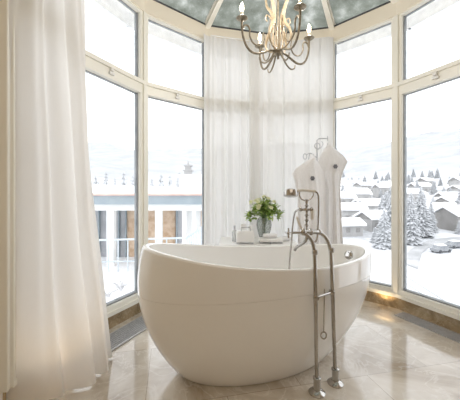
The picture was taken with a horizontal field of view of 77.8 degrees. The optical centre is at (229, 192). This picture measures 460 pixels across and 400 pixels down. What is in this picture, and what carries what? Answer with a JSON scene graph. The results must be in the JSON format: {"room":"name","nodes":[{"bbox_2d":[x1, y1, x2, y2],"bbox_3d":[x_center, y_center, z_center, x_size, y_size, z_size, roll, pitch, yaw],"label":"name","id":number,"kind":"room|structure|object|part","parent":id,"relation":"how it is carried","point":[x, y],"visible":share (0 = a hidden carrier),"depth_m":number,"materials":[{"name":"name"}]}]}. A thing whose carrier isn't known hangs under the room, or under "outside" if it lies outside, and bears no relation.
{"room":"bathroom","nodes":[
{"label":"bathroom","id":0,"kind":"room"},
{"bbox_2d":[50,300,459,399],"bbox_3d":[0.394,1.190,0.445,3.197,0.080,6.090,0,0,0],"label":"floor","id":1,"kind":"structure","parent":0,"point":[383,355],"depth_m":1.80,"materials":[{"name":"beige stone"}]},
{"bbox_2d":[110,316,146,350],"bbox_3d":[-0.835,1.144,2.367,0.210,0.010,0.705,0,0,24],"label":"floor vent","id":2,"kind":"object","parent":1,"relation":"in","point":[125,333],"visible":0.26,"depth_m":2.33,"materials":[{"name":"grey metal"}]},
{"bbox_2d":[3,291,459,399],"bbox_3d":[0.394,1.088,2.479,3.297,0.124,2.119,0,0,0],"label":"baseboard","id":3,"kind":"structure","parent":1,"relation":"on","point":[442,320],"depth_m":2.61,"materials":[{"name":"brown stone"}]},
{"bbox_2d":[0,0,15,392],"bbox_3d":[-1.192,-0.362,1.504,0.102,2.776,0.105,0,0,-19],"label":"trim","id":4,"kind":"structure","parent":3,"relation":"on","point":[7,85],"depth_m":1.46,"materials":[{"name":"beige paint"}]},
{"bbox_2d":[85,0,144,317],"bbox_3d":[-1.026,-0.362,2.418,0.120,2.776,0.801,0,0,24],"label":"window","id":5,"kind":"structure","parent":3,"relation":"on","point":[96,66],"depth_m":2.62,"materials":[{"name":"beige paint"}]},
{"bbox_2d":[138,11,147,265],"bbox_3d":[-0.858,-0.362,2.780,0.102,2.776,0.105,0,0,29],"label":"trim","id":6,"kind":"structure","parent":3,"relation":"on","point":[142,16],"depth_m":2.74,"materials":[{"name":"beige paint"}]},
{"bbox_2d":[145,14,203,244],"bbox_3d":[-0.571,-0.362,3.036,0.778,2.776,0.120,0,0,-41],"label":"window","id":7,"kind":"structure","parent":3,"relation":"on","point":[154,91],"depth_m":3.06,"materials":[{"name":"beige paint"}]},
{"bbox_2d":[204,153,204,244],"bbox_3d":[-0.279,-0.362,3.288,0.052,2.776,0.102,0,0,-29],"label":"trim","id":8,"kind":"structure","parent":3,"relation":"on","point":[204,153],"depth_m":3.26,"materials":[{"name":"beige paint"}]},
{"bbox_2d":[333,43,334,147],"bbox_3d":[1.198,-0.362,3.324,0.052,2.776,0.102,0,0,32],"label":"trim","id":9,"kind":"structure","parent":3,"relation":"on","point":[333,43],"depth_m":3.29,"materials":[{"name":"beige paint"}]},
{"bbox_2d":[333,17,395,296],"bbox_3d":[1.437,-0.362,3.080,0.120,2.776,0.689,0,0,-44],"label":"window","id":10,"kind":"structure","parent":3,"relation":"on","point":[384,93],"depth_m":3.03,"materials":[{"name":"beige paint"}]},
{"bbox_2d":[391,15,402,293],"bbox_3d":[1.673,-0.362,2.833,0.102,2.776,0.105,0,0,-31],"label":"trim","id":11,"kind":"structure","parent":3,"relation":"on","point":[397,22],"depth_m":2.80,"materials":[{"name":"beige paint"}]},
{"bbox_2d":[396,0,459,320],"bbox_3d":[1.828,-0.362,2.476,0.120,2.776,0.782,0,0,-23],"label":"window","id":12,"kind":"structure","parent":3,"relation":"on","point":[448,72],"depth_m":2.66,"materials":[{"name":"beige paint"}]},
{"bbox_2d":[137,243,370,386],"bbox_3d":[0.250,0.742,2.053,1.745,0.816,0.843,0,0,-18],"label":"bathtub","id":13,"kind":"object","parent":1,"relation":"on","point":[218,315],"visible":0.94,"depth_m":1.64,"materials":[{"name":"white ceramic"}]},
{"bbox_2d":[142,243,370,271],"bbox_3d":[0.261,0.635,2.067,1.716,0.603,0.823,0,0,-18],"label":"basin","id":14,"kind":"object","parent":13,"relation":"in","point":[156,257],"depth_m":2.28,"materials":[{"name":"white ceramic"}]},
{"bbox_3d":[0.956,0.500,2.297,0.048,0.071,0.072,0,0,-31],"label":"overflow knob","id":15,"kind":"part","parent":13,"relation":"part of","materials":[{"name":"silver metal"}]},
{"bbox_2d":[219,237,297,245],"bbox_3d":[0.270,0.812,2.860,0.740,0.675,0.480,0,0,0],"label":"side table","id":16,"kind":"object","parent":1,"relation":"on","point":[224,240],"visible":0.23,"depth_m":2.68,"materials":[{"name":"white paint"}]},
{"bbox_2d":[232,225,235,241],"bbox_3d":[0.044,0.397,2.800,0.052,0.156,0.052,0,0,0],"label":"lotion bottle","id":17,"kind":"object","parent":16,"relation":"on","point":[234,226],"visible":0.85,"depth_m":2.78,"materials":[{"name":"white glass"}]},
{"bbox_2d":[240,223,245,229],"bbox_3d":[0.130,0.390,2.840,0.055,0.170,0.022,0,0,-17],"label":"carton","id":18,"kind":"object","parent":16,"relation":"on","point":[243,224],"visible":0.44,"depth_m":2.83,"materials":[{"name":"white cardboard"}]},
{"bbox_2d":[236,227,253,243],"bbox_3d":[0.142,0.395,2.700,0.166,0.159,0.121,0,0,0],"label":"box","id":19,"kind":"object","parent":16,"relation":"on","point":[242,236],"visible":1,"depth_m":2.64,"materials":[{"name":"white paint"}]},
{"bbox_2d":[256,217,271,236],"bbox_3d":[0.358,0.365,3.000,0.161,0.220,0.161,0,0,0],"label":"flower vase","id":20,"kind":"object","parent":16,"relation":"on","point":[263,225],"visible":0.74,"depth_m":2.94,"materials":[{"name":"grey glass"}]},
{"bbox_2d":[245,195,284,221],"bbox_3d":[0.349,0.232,3.001,0.399,0.427,0.394,0,0,-24],"label":"bouquet","id":21,"kind":"object","parent":20,"relation":"in","point":[266,209],"visible":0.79,"depth_m":2.94,"materials":[{"name":"green plant"}]},
{"bbox_2d":[259,237,282,243],"bbox_3d":[0.388,0.453,2.720,0.221,0.045,0.120,0,0,0],"label":"soap tray","id":22,"kind":"object","parent":16,"relation":"on","point":[261,239],"visible":0.98,"depth_m":2.66,"materials":[{"name":"white ceramic"}]},
{"bbox_2d":[263,233,276,237],"bbox_3d":[0.381,0.406,2.720,0.136,0.043,0.043,0,0,-6],"label":"rolled washcloth","id":23,"kind":"object","parent":22,"relation":"on","point":[265,235],"visible":1,"depth_m":2.70,"materials":[{"name":"white fabric"}]},
{"bbox_2d":[281,236,290,240],"bbox_3d":[0.539,0.451,2.819,0.136,0.044,0.044,0,0,-29],"label":"rolled washcloth","id":24,"kind":"object","parent":16,"relation":"on","point":[285,238],"visible":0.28,"depth_m":2.81,"materials":[{"name":"white fabric"}]},
{"bbox_2d":[284,188,343,398],"bbox_3d":[0.483,0.561,1.686,0.343,1.178,0.285,0,0,25],"label":"mixer","id":25,"kind":"object","parent":1,"relation":"on","point":[315,391],"visible":1,"depth_m":1.66,"materials":[{"name":"silver metal"}]},
{"bbox_3d":[0.367,0.227,1.620,0.106,0.056,0.053,0,0,0],"label":"cross handle","id":26,"kind":"part","parent":25,"relation":"part of","materials":[{"name":"silver metal"}]},
{"bbox_3d":[0.397,0.174,1.637,0.044,0.082,0.019,0,0,-26],"label":"lever","id":27,"kind":"part","parent":25,"relation":"part of","materials":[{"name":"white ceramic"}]},
{"bbox_3d":[0.423,0.295,1.707,0.024,0.127,0.128,0,0,-25],"label":"spout","id":28,"kind":"part","parent":25,"relation":"part of","materials":[{"name":"silver metal"}]},
{"bbox_3d":[0.479,0.122,1.660,0.023,0.064,0.023,0,0,0],"label":"handle","id":29,"kind":"part","parent":25,"relation":"part of","materials":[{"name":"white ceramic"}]},
{"bbox_3d":[0.552,0.715,1.680,0.041,0.299,0.009,0,0,0],"label":"pull rod","id":30,"kind":"part","parent":25,"relation":"part of","materials":[{"name":"silver metal"}]},
{"bbox_2d":[303,136,327,161],"bbox_3d":[0.916,0.280,2.950,0.258,1.740,0.258,0,0,45],"label":"towel stand","id":31,"kind":"object","parent":1,"relation":"on","point":[316,143],"visible":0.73,"depth_m":2.95,"materials":[{"name":"metal"}]},
{"bbox_2d":[293,154,326,243],"bbox_3d":[0.789,0.297,2.798,0.347,1.372,0.114,0,0,0],"label":"bathrobe","id":32,"kind":"object","parent":31,"relation":"hanging from","point":[309,175],"visible":0.48,"depth_m":2.77,"materials":[{"name":"white fabric"}]},
{"bbox_3d":[0.908,0.291,2.950,0.028,1.679,0.012,0,0,0],"label":"post","id":33,"kind":"part","parent":31,"relation":"part of","materials":[{"name":"metal"}]},
{"bbox_2d":[318,141,346,243],"bbox_3d":[1.027,0.228,2.885,0.324,1.512,0.112,0,0,0],"label":"bathrobe","id":34,"kind":"object","parent":31,"relation":"hanging from","point":[332,162],"visible":0.6,"depth_m":2.86,"materials":[{"name":"white fabric"}]},
{"bbox_2d":[394,312,459,342],"bbox_3d":[1.739,1.144,2.392,0.130,0.010,0.681,0,0,-23],"label":"floor vent","id":35,"kind":"object","parent":1,"relation":"in","point":[432,327],"visible":1,"depth_m":2.43,"materials":[{"name":"grey metal"}]},
{"bbox_3d":[0.395,-1.935,-0.550,3.390,0.060,4.100,0,0,0],"label":"ceiling","id":36,"kind":"structure","parent":0,"visible":0},
{"bbox_2d":[130,0,421,41],"bbox_3d":[0.394,-1.827,2.064,3.297,0.155,2.949,0,0,0],"label":"trim","id":37,"kind":"structure","parent":36,"relation":"attached to","point":[151,7],"depth_m":3.04,"materials":[{"name":"beige paint"}]},
{"bbox_2d":[158,0,214,22],"bbox_3d":[-0.269,-2.201,2.498,0.762,0.561,1.413,0,0,-29],"label":"window","id":38,"kind":"structure","parent":37,"relation":"attached to","point":[199,10],"depth_m":3.02,"materials":[{"name":"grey glass"}]},
{"bbox_2d":[204,0,222,28],"bbox_3d":[0.065,-2.160,2.680,0.084,0.602,1.433,0,0,-29],"label":"trim","id":39,"kind":"structure","parent":37,"relation":"on","point":[216,5],"depth_m":3.10,"materials":[{"name":"beige paint"}]},
{"bbox_2d":[212,0,270,32],"bbox_3d":[0.107,-2.201,2.780,0.785,0.561,1.420,0,0,0],"label":"window","id":40,"kind":"structure","parent":37,"relation":"attached to","point":[256,11],"depth_m":3.20,"materials":[{"name":"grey glass"}]},
{"bbox_2d":[211,35,325,40],"bbox_3d":[0.455,-1.758,3.273,1.351,0.016,0.168,0,0,-2],"label":"track","id":41,"kind":"object","parent":37,"relation":"attached to","point":[211,35],"visible":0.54,"depth_m":3.23,"materials":[{"name":"white metal"}]},
{"bbox_2d":[204,34,249,244],"bbox_3d":[0.026,-0.303,3.239,0.675,2.883,0.087,0,0,-18],"label":"sheer curtain","id":42,"kind":"object","parent":41,"relation":"hanging from","point":[226,61],"visible":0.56,"depth_m":3.21,"materials":[{"name":"white fabric"}]},
{"bbox_2d":[249,37,332,242],"bbox_3d":[0.690,-0.303,3.248,0.939,2.883,0.128,0,0,0],"label":"sheer curtain","id":43,"kind":"object","parent":41,"relation":"hanging from","point":[289,110],"visible":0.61,"depth_m":3.25,"materials":[{"name":"white fabric"}]},
{"bbox_2d":[268,0,276,36],"bbox_3d":[0.455,-2.160,2.774,0.084,0.602,1.443,0,0,4],"label":"trim","id":44,"kind":"structure","parent":37,"relation":"on","point":[275,1],"depth_m":3.22,"materials":[{"name":"beige paint"}]},
{"bbox_2d":[89,0,459,55],"bbox_3d":[0.393,-1.788,2.553,3.678,0.165,2.365,0,0,0],"label":"roof overhang","id":45,"kind":"structure","parent":37,"relation":"attached to","point":[113,8],"depth_m":3.05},
{"bbox_2d":[275,0,327,31],"bbox_3d":[0.520,-2.201,2.883,0.679,0.561,1.494,0,0,32],"label":"window","id":46,"kind":"structure","parent":37,"relation":"on","point":[314,15],"depth_m":3.20,"materials":[{"name":"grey glass"}]},
{"bbox_2d":[321,0,335,29],"bbox_3d":[0.804,-2.160,2.698,0.084,0.602,1.514,0,0,32],"label":"trim","id":47,"kind":"structure","parent":37,"relation":"on","point":[330,20],"depth_m":3.12,"materials":[{"name":"beige paint"}]},
{"bbox_2d":[329,0,389,23],"bbox_3d":[1.091,-2.201,2.525,0.669,0.561,1.494,0,0,32],"label":"window","id":48,"kind":"structure","parent":37,"relation":"attached to","point":[342,10],"depth_m":3.04,"materials":[{"name":"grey glass"}]},
{"label":"outside","id":49,"kind":"structure","parent":0,"visible":0},
{"bbox_2d":[88,129,459,304],"bbox_3d":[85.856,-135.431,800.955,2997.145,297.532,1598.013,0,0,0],"label":"snowy ground","id":50,"kind":"structure","parent":49,"point":[439,273],"depth_m":565.99,"materials":[{"name":"white snow"}]},
{"bbox_2d":[103,172,108,184],"bbox_3d":[-25.873,4.520,59.154,4.972,18.001,4.758,0,0,43],"label":"conifer","id":51,"kind":"object","parent":50,"relation":"on","point":[106,174],"visible":0.1,"depth_m":59.10,"materials":[{"name":"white plant"}]},
{"bbox_2d":[121,172,126,185],"bbox_3d":[-16.270,5.143,43.678,4.381,17.015,4.713,0,0,22],"label":"conifer","id":52,"kind":"object","parent":50,"relation":"on","point":[123,177],"visible":0.14,"depth_m":43.44,"materials":[{"name":"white plant"}]},
{"bbox_2d":[92,185,201,266],"bbox_3d":[-3.870,1.116,11.375,6.261,2.852,5.250,0,0,0],"label":"neighbouring building","id":53,"kind":"structure","parent":50,"relation":"on","point":[172,211],"depth_m":9.02,"materials":[{"name":"white paint"}]},
{"bbox_3d":[-4.795,1.441,10.450,0.044,2.153,0.100,0,0,0],"label":"panel post","id":54,"kind":"part","parent":53,"relation":"part of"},
{"bbox_3d":[-4.900,1.455,10.600,0.958,2.174,0.200,0,0,0],"label":"wall panel","id":55,"kind":"part","parent":53,"relation":"part of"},
{"bbox_3d":[-4.065,1.441,10.450,0.044,2.153,0.100,0,0,0],"label":"panel post","id":56,"kind":"part","parent":53,"relation":"part of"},
{"bbox_3d":[-4.099,1.455,10.600,0.460,2.174,0.200,0,0,0],"label":"wall panel","id":57,"kind":"part","parent":53,"relation":"part of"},
{"bbox_3d":[-3.810,1.441,10.450,0.044,2.153,0.100,0,0,0],"label":"panel post","id":58,"kind":"part","parent":53,"relation":"part of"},
{"bbox_3d":[-2.929,1.455,10.600,1.805,2.174,0.200,0,0,0],"label":"wall panel","id":59,"kind":"part","parent":53,"relation":"part of","materials":[{"name":"brown wood"}]},
{"bbox_3d":[-1.949,1.441,10.450,0.044,2.153,0.100,0,0,0],"label":"panel post","id":60,"kind":"part","parent":53,"relation":"part of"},
{"bbox_3d":[-1.879,1.455,10.600,0.147,2.174,0.200,0,0,0],"label":"wall panel","id":61,"kind":"part","parent":53,"relation":"part of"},
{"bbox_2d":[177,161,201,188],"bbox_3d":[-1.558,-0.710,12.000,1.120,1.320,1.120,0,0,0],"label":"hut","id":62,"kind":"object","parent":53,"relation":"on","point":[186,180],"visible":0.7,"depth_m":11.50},
{"bbox_3d":[-1.437,1.455,10.600,0.663,2.174,0.200,0,0,0],"label":"wall panel","id":63,"kind":"part","parent":53,"relation":"part of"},
{"bbox_2d":[158,174,163,186],"bbox_3d":[-10.229,5.393,42.104,4.536,16.514,4.660,0,0,32],"label":"conifer","id":64,"kind":"object","parent":50,"relation":"on","point":[161,184],"visible":0.12,"depth_m":41.93,"materials":[{"name":"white plant"}]},
{"bbox_2d":[168,176,172,186],"bbox_3d":[-12.469,4.916,59.848,4.808,17.395,4.618,0,0,7],"label":"conifer","id":65,"kind":"object","parent":50,"relation":"on","point":[169,180],"visible":0.11,"depth_m":59.60,"materials":[{"name":"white plant"}]},
{"bbox_2d":[341,183,351,186],"bbox_3d":[109.405,-5.335,271.163,12.121,8.563,11.276,0,0,7],"label":"house","id":66,"kind":"structure","parent":50,"relation":"on","point":[344,184],"depth_m":268.01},
{"bbox_2d":[340,191,356,202],"bbox_3d":[53.892,4.298,139.219,12.060,10.529,11.163,0,0,3],"label":"house","id":67,"kind":"structure","parent":50,"relation":"on","point":[346,196],"depth_m":134.34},
{"bbox_2d":[342,216,366,236],"bbox_3d":[33.681,9.814,81.347,7.400,6.200,6.400,0,0,-9],"label":"house","id":68,"kind":"structure","parent":50,"relation":"on","point":[352,226],"depth_m":78.89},
{"bbox_2d":[347,180,361,186],"bbox_3d":[136.290,-9.065,314.811,16.084,10.485,11.015,0,0,9],"label":"house","id":69,"kind":"structure","parent":50,"relation":"on","point":[349,181],"depth_m":311.73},
{"bbox_2d":[341,202,368,217],"bbox_3d":[44.657,7.189,104.323,9.400,8.000,8.400,0,0,11],"label":"house","id":70,"kind":"structure","parent":50,"relation":"on","point":[347,209],"depth_m":101.40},
{"bbox_2d":[343,188,371,197],"bbox_3d":[70.070,2.898,158.444,12.417,11.568,11.292,0,0,4],"label":"house","id":71,"kind":"structure","parent":50,"relation":"on","point":[359,192],"depth_m":154.09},
{"bbox_2d":[352,182,373,192],"bbox_3d":[113.425,-4.329,243.050,15.460,10.203,10.077,0,0,-23],"label":"house","id":72,"kind":"structure","parent":50,"relation":"on","point":[368,185],"depth_m":239.95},
{"bbox_2d":[351,198,380,209],"bbox_3d":[59.070,6.140,121.115,12.400,8.300,9.400,0,0,-6],"label":"house","id":73,"kind":"structure","parent":50,"relation":"on","point":[372,203],"depth_m":118.62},
{"bbox_2d":[353,209,382,231],"bbox_3d":[44.507,8.523,88.088,9.400,7.200,8.400,0,0,-17],"label":"house","id":74,"kind":"structure","parent":50,"relation":"on","point":[371,217],"depth_m":85.33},
{"bbox_2d":[369,227,377,242],"bbox_3d":[36.227,10.659,70.838,3.270,4.378,3.204,0,0,42],"label":"conifer","id":75,"kind":"object","parent":50,"relation":"on","point":[375,229],"visible":0.57,"depth_m":70.52,"materials":[{"name":"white plant"}]},
{"bbox_2d":[371,209,390,249],"bbox_3d":[35.176,8.299,65.243,5.235,9.493,5.285,0,0,-34],"label":"conifer","id":76,"kind":"object","parent":50,"relation":"on","point":[383,235],"visible":0.98,"depth_m":64.66,"materials":[{"name":"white plant"}]},
{"bbox_2d":[371,183,390,197],"bbox_3d":[113.458,-1.368,207.278,16.672,11.139,9.862,0,0,-4],"label":"house","id":77,"kind":"structure","parent":50,"relation":"on","point":[384,187],"depth_m":204.79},
{"bbox_2d":[377,195,384,209],"bbox_3d":[55.743,5.681,104.255,6.586,9.912,6.163,0,0,39],"label":"conifer","id":78,"kind":"object","parent":50,"relation":"on","point":[382,198],"visible":0.23,"depth_m":104.11,"materials":[{"name":"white plant"}]},
{"bbox_2d":[380,191,389,210],"bbox_3d":[52.120,5.193,94.350,7.764,11.716,7.206,0,0,34],"label":"conifer","id":79,"kind":"object","parent":50,"relation":"on","point":[384,205],"visible":0.32,"depth_m":94.06,"materials":[{"name":"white plant"}]},
{"bbox_2d":[386,195,390,230],"bbox_3d":[44.384,6.383,78.149,6.035,11.794,6.063,0,0,9],"label":"conifer","id":80,"kind":"object","parent":50,"relation":"on","point":[388,213],"visible":0.27,"depth_m":77.75,"materials":[{"name":"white plant"}]},
{"bbox_2d":[407,192,423,245],"bbox_3d":[43.517,6.151,68.670,5.599,13.259,5.918,0,0,31],"label":"conifer","id":81,"kind":"object","parent":50,"relation":"on","point":[413,236],"visible":0.84,"depth_m":67.66,"materials":[{"name":"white plant"}]},
{"bbox_2d":[407,188,427,203],"bbox_3d":[104.774,2.901,164.877,11.794,11.271,10.303,0,0,-4],"label":"house","id":82,"kind":"structure","parent":50,"relation":"on","point":[414,191],"depth_m":160.43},
{"bbox_2d":[407,183,430,191],"bbox_3d":[155.458,-4.364,233.566,15.471,8.446,10.887,0,0,-3],"label":"house","id":83,"kind":"structure","parent":50,"relation":"on","point":[426,187],"depth_m":229.91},
{"bbox_2d":[414,185,434,236],"bbox_3d":[50.947,5.001,75.988,6.993,14.333,6.507,0,0,44],"label":"conifer","id":84,"kind":"object","parent":50,"relation":"on","point":[426,229],"visible":0.79,"depth_m":74.70,"materials":[{"name":"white plant"}]},
{"bbox_2d":[414,177,436,183],"bbox_3d":[177.158,-8.762,258.002,17.124,10.354,10.581,0,0,-28],"label":"house","id":85,"kind":"structure","parent":50,"relation":"on","point":[421,179],"depth_m":254.37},
{"bbox_2d":[427,201,438,232],"bbox_3d":[57.268,6.867,81.251,4.396,9.455,4.205,0,0,8],"label":"conifer","id":86,"kind":"object","parent":50,"relation":"on","point":[433,219],"visible":0.57,"depth_m":80.61,"materials":[{"name":"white plant"}]},
{"bbox_2d":[429,181,437,194],"bbox_3d":[152.684,-3.870,213.453,7.076,10.978,7.113,0,0,-13],"label":"conifer","id":87,"kind":"object","parent":50,"relation":"on","point":[433,190],"visible":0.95,"depth_m":212.63,"materials":[{"name":"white plant"}]},
{"bbox_2d":[434,168,439,177],"bbox_3d":[245.253,-23.444,337.605,7.892,12.414,7.528,0,0,25],"label":"conifer","id":88,"kind":"object","parent":50,"relation":"on","point":[437,174],"visible":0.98,"depth_m":336.53,"materials":[{"name":"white plant"}]},
{"bbox_2d":[438,177,442,185],"bbox_3d":[194.244,-10.382,263.159,5.562,8.507,5.638,0,0,14],"label":"conifer","id":89,"kind":"object","parent":50,"relation":"on","point":[440,183],"visible":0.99,"depth_m":262.51,"materials":[{"name":"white plant"}]},
{"bbox_2d":[425,202,456,211],"bbox_3d":[72.414,6.971,98.277,9.400,8.000,8.400,0,0,17],"label":"house","id":90,"kind":"structure","parent":50,"relation":"on","point":[436,204],"depth_m":97.19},
{"bbox_2d":[430,244,452,252],"bbox_3d":[44.707,11.694,60.361,4.250,1.622,1.900,0,0,-17],"label":"car","id":91,"kind":"object","parent":50,"relation":"on","point":[439,248],"visible":1,"depth_m":59.68,"materials":[{"name":"paint"}]},
{"bbox_2d":[432,192,457,196],"bbox_3d":[133.891,3.381,171.572,17.199,8.213,10.109,0,0,1],"label":"house","id":92,"kind":"structure","parent":50,"relation":"on","point":[438,194],"depth_m":170.40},
{"bbox_2d":[435,195,457,202],"bbox_3d":[97.815,5.701,127.293,11.400,9.300,9.400,0,0,-23],"label":"house","id":93,"kind":"structure","parent":50,"relation":"on","point":[449,199],"depth_m":125.12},
{"bbox_2d":[434,204,459,230],"bbox_3d":[67.423,7.447,84.650,10.400,8.300,9.400,0,0,-11],"label":"house","id":94,"kind":"structure","parent":50,"relation":"on","point":[448,216],"depth_m":83.13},
{"bbox_2d":[444,240,459,248],"bbox_3d":[50.603,11.456,64.071,4.250,1.622,1.900,0,0,-11],"label":"car","id":95,"kind":"object","parent":50,"relation":"on","point":[450,243],"visible":0.9,"depth_m":63.24,"materials":[{"name":"paint"}]},
{"bbox_2d":[445,185,459,191],"bbox_3d":[162.196,-1.529,201.182,16.257,8.120,9.799,0,0,-22],"label":"house","id":96,"kind":"structure","parent":50,"relation":"on","point":[455,188],"depth_m":198.10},
{"bbox_2d":[447,176,459,185],"bbox_3d":[181.400,-7.396,224.452,12.553,11.459,10.930,0,0,-5],"label":"house","id":97,"kind":"structure","parent":50,"relation":"on","point":[455,180],"depth_m":223.60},
{"bbox_2d":[454,220,459,234],"bbox_3d":[62.641,9.388,77.353,3.275,4.434,3.314,0,0,18],"label":"conifer","id":98,"kind":"object","parent":50,"relation":"on","point":[457,228],"visible":0.99,"depth_m":77.37,"materials":[{"name":"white plant"}]},
{"bbox_2d":[454,190,459,203],"bbox_3d":[94.614,3.802,116.189,8.560,12.953,8.527,0,0,1],"label":"conifer","id":99,"kind":"object","parent":50,"relation":"on","point":[458,193],"visible":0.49,"depth_m":116.57,"materials":[{"name":"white plant"}]},
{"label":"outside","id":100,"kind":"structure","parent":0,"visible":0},
{"bbox_2d":[407,277,444,300],"bbox_3d":[7.937,3.893,11.500,0.031,0.306,5.149,0,0,14],"label":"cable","id":101,"kind":"object","parent":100,"point":[407,277],"visible":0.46,"depth_m":11.48,"materials":[{"name":"white"}]},
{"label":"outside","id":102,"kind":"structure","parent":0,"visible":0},
{"bbox_2d":[101,257,133,301],"bbox_3d":[-4.200,2.650,8.400,9.600,0.600,10.000,0,0,0],"label":"terrace","id":103,"kind":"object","parent":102,"point":[112,275],"depth_m":7.93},
{"bbox_2d":[105,284,119,296],"bbox_3d":[-2.748,2.258,6.449,0.477,0.234,0.493,0,0,-23],"label":"shrub","id":104,"kind":"object","parent":103,"relation":"on","point":[112,290],"visible":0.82,"depth_m":6.46,"materials":[{"name":"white plant"}]},
{"bbox_2d":[110,279,128,289],"bbox_3d":[-2.646,2.256,6.900,0.394,0.239,0.553,0,0,-35],"label":"shrub","id":105,"kind":"object","parent":103,"relation":"on","point":[122,285],"visible":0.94,"depth_m":6.92,"materials":[{"name":"white plant"}]},
{"bbox_2d":[99,226,201,271],"bbox_3d":[-2.488,1.531,8.172,4.993,1.638,1.644,0,0,25],"label":"balcony railing","id":106,"kind":"object","parent":103,"relation":"on","point":[187,238],"visible":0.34,"depth_m":8.48,"materials":[{"name":"white metal"}]},
{"bbox_3d":[-1.060,-1.890,1.460,0.104,0.024,1.122,0,0,0],"label":"track","id":107,"kind":"object","parent":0,"visible":0},
{"bbox_2d":[0,0,111,399],"bbox_3d":[-0.976,-0.365,1.706,0.315,3.010,0.622,0,0,22],"label":"curtain","id":108,"kind":"object","parent":107,"relation":"hanging from","point":[63,336],"visible":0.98,"depth_m":1.66,"materials":[{"name":"white fabric"}]},
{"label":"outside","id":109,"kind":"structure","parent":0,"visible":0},
{"bbox_2d":[407,237,459,268],"bbox_3d":[44.676,12.152,63.391,37.418,1.756,6.602,0,0,-39],"label":"road","id":110,"kind":"structure","parent":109,"point":[413,256],"depth_m":62.49,"materials":[{"name":"white snow"}]},
{"bbox_3d":[1.203,-2.160,1.732,1.618,0.603,0.704,0,0,0],"label":"trim","id":111,"kind":"structure","parent":0,"visible":0},
{"bbox_3d":[0.410,-2.470,2.070,0.280,0.100,0.280,0,0,0],"label":"trim","id":112,"kind":"structure","parent":111,"relation":"attached to","visible":0},
{"bbox_2d":[236,0,313,72],"bbox_3d":[0.344,-1.660,2.065,0.463,1.490,0.518,0,0,23],"label":"chandelier","id":113,"kind":"object","parent":112,"relation":"hanging from","point":[277,51],"visible":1,"depth_m":2.03,"materials":[{"name":"grey metal"}]},
{"bbox_2d":[240,3,243,14],"bbox_3d":[0.081,-1.247,1.940,0.031,0.104,0.031,0,0,0],"label":"candle","id":114,"kind":"object","parent":113,"relation":"on","point":[241,6],"depth_m":1.93,"materials":[{"name":"beige wax"}]},
{"bbox_3d":[0.198,-1.070,1.996,0.276,0.210,0.016,0,0,-26],"label":"arm","id":115,"kind":"part","parent":113,"relation":"part of","materials":[{"name":"grey metal"}]},
{"bbox_3d":[0.288,-1.070,2.206,0.016,0.210,0.245,0,0,-24],"label":"arm","id":116,"kind":"part","parent":113,"relation":"part of","materials":[{"name":"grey metal"}]},
{"bbox_3d":[0.349,-1.720,2.070,0.013,1.340,0.012,0,0,0],"label":"rod","id":117,"kind":"part","parent":113,"relation":"part of","materials":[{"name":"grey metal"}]},
{"bbox_3d":[0.406,-1.070,1.931,0.016,0.210,0.246,0,0,-22],"label":"arm","id":118,"kind":"part","parent":113,"relation":"part of","materials":[{"name":"grey metal"}]},
{"bbox_3d":[0.495,-1.070,2.138,0.264,0.210,0.016,0,0,-25],"label":"arm","id":119,"kind":"part","parent":113,"relation":"part of","materials":[{"name":"grey metal"}]},
{"bbox_2d":[307,24,310,34],"bbox_3d":[0.607,-1.247,2.190,0.031,0.104,0.031,0,0,0],"label":"candle","id":120,"kind":"object","parent":113,"relation":"on","point":[309,27],"depth_m":2.18,"materials":[{"name":"beige wax"}]}
]}

